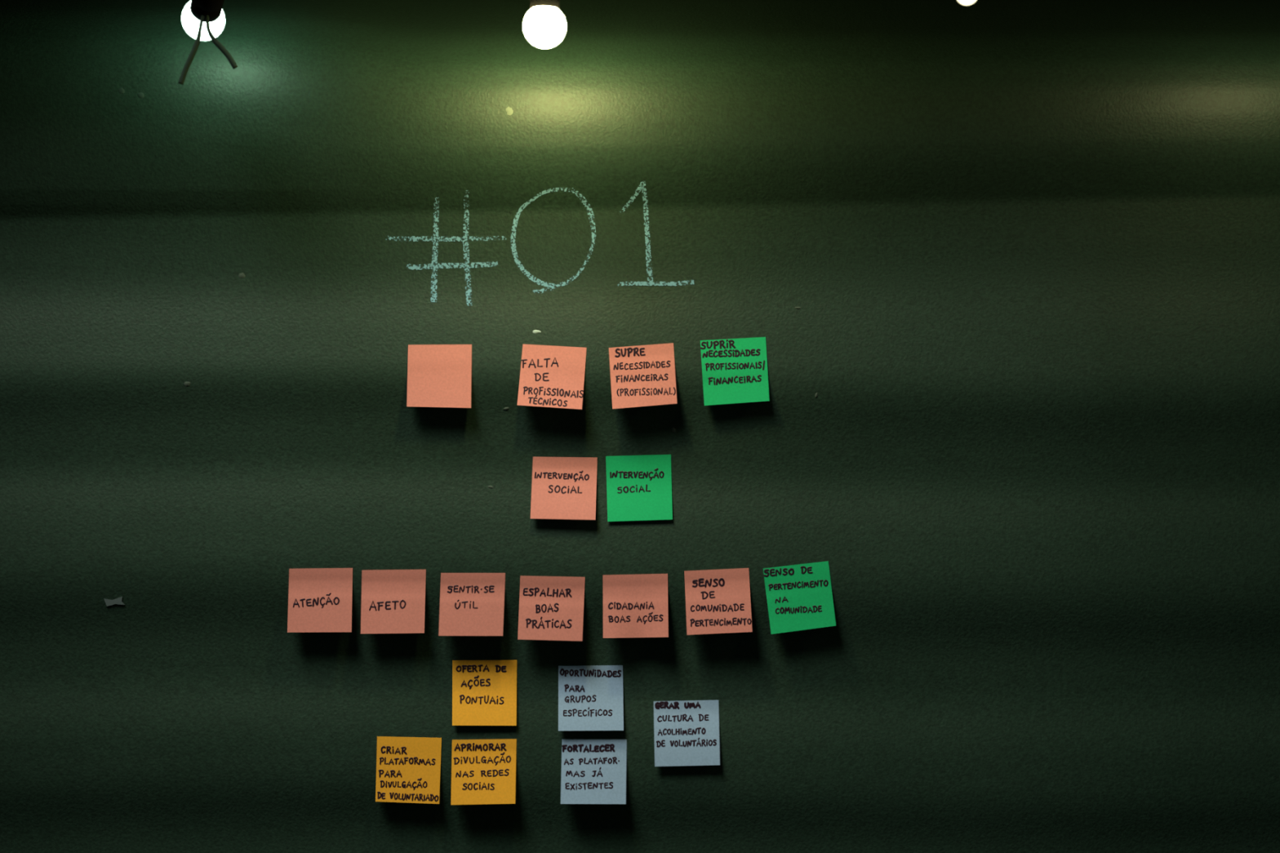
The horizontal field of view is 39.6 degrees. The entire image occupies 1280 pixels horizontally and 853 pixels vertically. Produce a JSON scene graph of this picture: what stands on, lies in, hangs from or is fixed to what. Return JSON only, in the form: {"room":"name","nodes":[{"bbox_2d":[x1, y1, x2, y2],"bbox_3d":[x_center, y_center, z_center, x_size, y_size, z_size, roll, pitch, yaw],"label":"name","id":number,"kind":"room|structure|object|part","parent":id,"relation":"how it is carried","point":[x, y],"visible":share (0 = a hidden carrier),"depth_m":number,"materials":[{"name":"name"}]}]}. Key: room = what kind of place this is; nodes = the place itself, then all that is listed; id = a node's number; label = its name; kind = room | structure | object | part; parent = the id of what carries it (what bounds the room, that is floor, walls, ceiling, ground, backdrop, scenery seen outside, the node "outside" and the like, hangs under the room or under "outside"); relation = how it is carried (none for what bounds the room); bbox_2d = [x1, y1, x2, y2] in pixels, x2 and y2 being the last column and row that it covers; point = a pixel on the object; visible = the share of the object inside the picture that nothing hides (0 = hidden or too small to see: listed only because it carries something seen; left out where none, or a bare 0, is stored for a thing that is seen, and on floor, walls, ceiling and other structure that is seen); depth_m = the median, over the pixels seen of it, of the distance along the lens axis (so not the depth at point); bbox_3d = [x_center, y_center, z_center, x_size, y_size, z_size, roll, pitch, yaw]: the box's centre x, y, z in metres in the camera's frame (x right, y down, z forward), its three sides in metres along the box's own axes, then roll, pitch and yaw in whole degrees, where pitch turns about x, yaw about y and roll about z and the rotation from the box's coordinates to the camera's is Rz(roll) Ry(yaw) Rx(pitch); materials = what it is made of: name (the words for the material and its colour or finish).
{"room":"meeting room","nodes":[
{"label":"meeting room","id":0,"kind":"room"},
{"bbox_2d":[0,0,1279,852],"bbox_3d":[0.000,-0.600,2.188,4.400,4.200,0.322,0,0,0],"label":"chalkboard","id":1,"kind":"structure","parent":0,"point":[1028,251],"depth_m":2.06,"materials":[{"name":"green paint"}]},
{"bbox_2d":[103,596,124,606],"bbox_3d":[-0.610,0.203,2.063,0.024,0.012,0.003,0,0,0],"label":"scrap","id":2,"kind":"object","parent":1,"relation":"attached to","point":[117,601],"visible":1,"depth_m":2.06,"materials":[{"name":"grey"}]},
{"bbox_2d":[118,87,124,93],"bbox_3d":[-0.591,-0.383,2.027,0.008,0.007,0.001,0,0,0],"label":"chalk speck","id":3,"kind":"object","parent":1,"relation":"attached to","point":[121,90],"visible":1,"depth_m":2.03,"materials":[{"name":"grey"}]},
{"bbox_2d":[137,92,144,98],"bbox_3d":[-0.569,-0.378,2.027,0.008,0.008,0.001,0,0,0],"label":"chalk speck","id":4,"kind":"object","parent":1,"relation":"attached to","point":[140,95],"visible":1,"depth_m":2.03,"materials":[{"name":"grey"}]},
{"bbox_2d":[183,381,191,386],"bbox_3d":[-0.523,-0.049,2.054,0.008,0.006,0.001,0,0,0],"label":"chalk speck","id":5,"kind":"object","parent":1,"relation":"attached to","point":[186,384],"visible":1,"depth_m":2.05,"materials":[{"name":"grey"}]},
{"bbox_2d":[238,272,244,278],"bbox_3d":[-0.462,-0.175,2.064,0.008,0.006,0.001,0,0,0],"label":"chalk speck","id":6,"kind":"object","parent":1,"relation":"attached to","point":[242,275],"visible":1,"depth_m":2.06,"materials":[{"name":"grey"}]},
{"bbox_2d":[287,568,352,632],"bbox_3d":[-0.370,0.201,2.058,0.075,0.074,0.005,0,0,0],"label":"sticky note","id":7,"kind":"object","parent":1,"relation":"attached to","point":[320,599],"visible":1,"depth_m":2.06,"materials":[{"name":"paper"}]},
{"bbox_2d":[360,569,426,634],"bbox_3d":[-0.285,0.203,2.058,0.075,0.074,0.006,0,0,0],"label":"sticky note","id":8,"kind":"object","parent":1,"relation":"attached to","point":[393,601],"visible":1,"depth_m":2.06,"materials":[{"name":"paper"}]},
{"bbox_2d":[375,736,441,804],"bbox_3d":[-0.269,0.400,2.069,0.076,0.078,0.005,0,0,0],"label":"sticky note","id":9,"kind":"object","parent":1,"relation":"attached to","point":[408,769],"visible":1,"depth_m":2.07,"materials":[{"name":"yellow paper"}]},
{"bbox_2d":[406,344,471,408],"bbox_3d":[-0.232,-0.058,2.051,0.074,0.074,0.010,0,0,0],"label":"sticky note","id":10,"kind":"object","parent":1,"relation":"attached to","point":[439,375],"visible":1,"depth_m":2.05,"materials":[{"name":"paper"}]},
{"bbox_2d":[438,573,505,635],"bbox_3d":[-0.194,0.206,2.058,0.077,0.073,0.006,0,0,0],"label":"sticky note","id":11,"kind":"object","parent":1,"relation":"attached to","point":[472,604],"visible":1,"depth_m":2.06,"materials":[{"name":"paper"}]},
{"bbox_2d":[450,738,516,804],"bbox_3d":[-0.182,0.402,2.067,0.076,0.075,0.010,0,0,0],"label":"sticky note","id":12,"kind":"object","parent":1,"relation":"attached to","point":[483,771],"visible":1,"depth_m":2.07,"materials":[{"name":"yellow paper"}]},
{"bbox_2d":[452,660,516,725],"bbox_3d":[-0.181,0.310,2.071,0.075,0.076,0.010,0,0,0],"label":"sticky note","id":13,"kind":"object","parent":1,"relation":"attached to","point":[484,692],"visible":1,"depth_m":2.07,"materials":[{"name":"yellow paper"}]},
{"bbox_2d":[506,106,513,115],"bbox_3d":[-0.149,-0.360,2.028,0.009,0.010,0.001,0,0,0],"label":"chalk speck","id":14,"kind":"object","parent":1,"relation":"attached to","point":[509,111],"visible":1,"depth_m":2.03,"materials":[{"name":"yellow"}]},
{"bbox_2d":[533,329,541,333],"bbox_3d":[-0.119,-0.110,2.058,0.010,0.004,0.001,0,0,0],"label":"chalk speck","id":15,"kind":"object","parent":1,"relation":"attached to","point":[535,331],"visible":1,"depth_m":2.06,"materials":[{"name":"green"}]},
{"bbox_2d":[385,181,693,305],"bbox_3d":[-0.117,-0.211,2.054,0.360,0.143,0.021,0,0,0],"label":"chalk writing","id":16,"kind":"object","parent":1,"relation":"attached to","point":[517,261],"visible":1,"depth_m":2.06,"materials":[{"name":"blue"}]},
{"bbox_2d":[517,575,585,641],"bbox_3d":[-0.102,0.211,2.057,0.078,0.075,0.006,0,0,0],"label":"sticky note","id":17,"kind":"object","parent":1,"relation":"attached to","point":[551,608],"visible":1,"depth_m":2.06,"materials":[{"name":"paper"}]},
{"bbox_2d":[517,344,586,409],"bbox_3d":[-0.102,-0.058,2.050,0.080,0.076,0.014,0,0,0],"label":"sticky note","id":18,"kind":"object","parent":1,"relation":"attached to","point":[551,376],"visible":1,"depth_m":2.05,"materials":[{"name":"paper"}]},
{"bbox_2d":[530,457,597,519],"bbox_3d":[-0.088,0.071,2.060,0.077,0.073,0.016,0,0,0],"label":"sticky note","id":19,"kind":"object","parent":1,"relation":"attached to","point":[562,487],"visible":1,"depth_m":2.06,"materials":[{"name":"paper"}]},
{"bbox_2d":[558,665,623,731],"bbox_3d":[-0.057,0.316,2.070,0.076,0.075,0.012,0,0,0],"label":"sticky note","id":20,"kind":"object","parent":1,"relation":"attached to","point":[590,697],"visible":1,"depth_m":2.07,"materials":[{"name":"blue paper"}]},
{"bbox_2d":[560,739,626,804],"bbox_3d":[-0.054,0.401,2.066,0.077,0.073,0.011,0,0,0],"label":"sticky note","id":21,"kind":"object","parent":1,"relation":"attached to","point":[593,771],"visible":1,"depth_m":2.07,"materials":[{"name":"blue paper"}]},
{"bbox_2d":[602,573,668,638],"bbox_3d":[-0.005,0.207,2.056,0.076,0.074,0.008,0,0,0],"label":"sticky note","id":22,"kind":"object","parent":1,"relation":"attached to","point":[635,606],"visible":1,"depth_m":2.06,"materials":[{"name":"paper"}]},
{"bbox_2d":[605,454,672,521],"bbox_3d":[-0.001,0.071,2.063,0.078,0.078,0.009,0,0,0],"label":"sticky note","id":23,"kind":"object","parent":1,"relation":"attached to","point":[639,487],"visible":1,"depth_m":2.07,"materials":[{"name":"green paper"}]},
{"bbox_2d":[608,342,676,408],"bbox_3d":[0.003,-0.058,2.049,0.079,0.076,0.014,0,0,0],"label":"sticky note","id":24,"kind":"object","parent":1,"relation":"attached to","point":[642,375],"visible":1,"depth_m":2.05,"materials":[{"name":"paper"}]},
{"bbox_2d":[653,700,719,766],"bbox_3d":[0.054,0.357,2.069,0.077,0.076,0.012,0,0,0],"label":"sticky note","id":25,"kind":"object","parent":1,"relation":"attached to","point":[686,732],"visible":1,"depth_m":2.07,"materials":[{"name":"blue paper"}]},
{"bbox_2d":[684,568,752,635],"bbox_3d":[0.090,0.202,2.055,0.078,0.077,0.009,0,0,0],"label":"sticky note","id":26,"kind":"object","parent":1,"relation":"attached to","point":[717,601],"visible":1,"depth_m":2.06,"materials":[{"name":"paper"}]},
{"bbox_2d":[700,337,769,405],"bbox_3d":[0.109,-0.064,2.053,0.080,0.080,0.010,0,0,0],"label":"sticky note","id":27,"kind":"object","parent":1,"relation":"attached to","point":[735,371],"visible":1,"depth_m":2.05,"materials":[{"name":"green paper"}]},
{"bbox_2d":[763,560,835,634],"bbox_3d":[0.185,0.198,2.057,0.084,0.084,0.004,0,0,0],"label":"sticky note","id":28,"kind":"object","parent":1,"relation":"attached to","point":[799,597],"visible":1,"depth_m":2.06,"materials":[{"name":"green paper"}]},
{"bbox_3d":[0.000,-2.725,0.655,4.400,0.050,3.180,0,0,0],"label":"ceiling","id":29,"kind":"structure","parent":0,"visible":0},
{"bbox_2d":[177,0,237,84],"bbox_3d":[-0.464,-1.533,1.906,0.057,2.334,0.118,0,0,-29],"label":"bulb","id":30,"kind":"object","parent":29,"relation":"hanging from","point":[202,20],"visible":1,"depth_m":1.91,"materials":[{"name":"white glass"}]},
{"bbox_3d":[-0.476,-0.445,1.938,0.046,0.046,0.049,0,0,0],"label":"glass globe","id":31,"kind":"part","parent":30,"relation":"part of","materials":[{"name":"white glass"}]},
{"bbox_2d":[190,0,223,22],"bbox_3d":[-0.462,-0.460,1.904,0.033,0.047,0.057,0,0,-22],"label":"socket","id":32,"kind":"object","parent":30,"relation":"attached to","point":[201,11],"depth_m":1.90,"materials":[{"name":"black"}]},
{"bbox_2d":[523,0,566,48],"bbox_3d":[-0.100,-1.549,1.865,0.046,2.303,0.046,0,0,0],"label":"bulb","id":33,"kind":"object","parent":29,"relation":"hanging from","point":[544,25],"visible":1,"depth_m":1.85,"materials":[{"name":"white glass"}]},
{"bbox_2d":[529,0,559,8],"bbox_3d":[-0.100,-0.465,1.865,0.031,0.054,0.031,0,0,0],"label":"socket","id":34,"kind":"object","parent":33,"relation":"attached to","point":[534,4],"depth_m":1.85,"materials":[{"name":"black"}]},
{"bbox_2d":[957,0,976,4],"bbox_3d":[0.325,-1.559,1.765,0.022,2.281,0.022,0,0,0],"label":"bulb","id":35,"kind":"object","parent":29,"relation":"hanging from","point":[962,2],"visible":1,"depth_m":1.76,"materials":[{"name":"white glass"}]}
]}

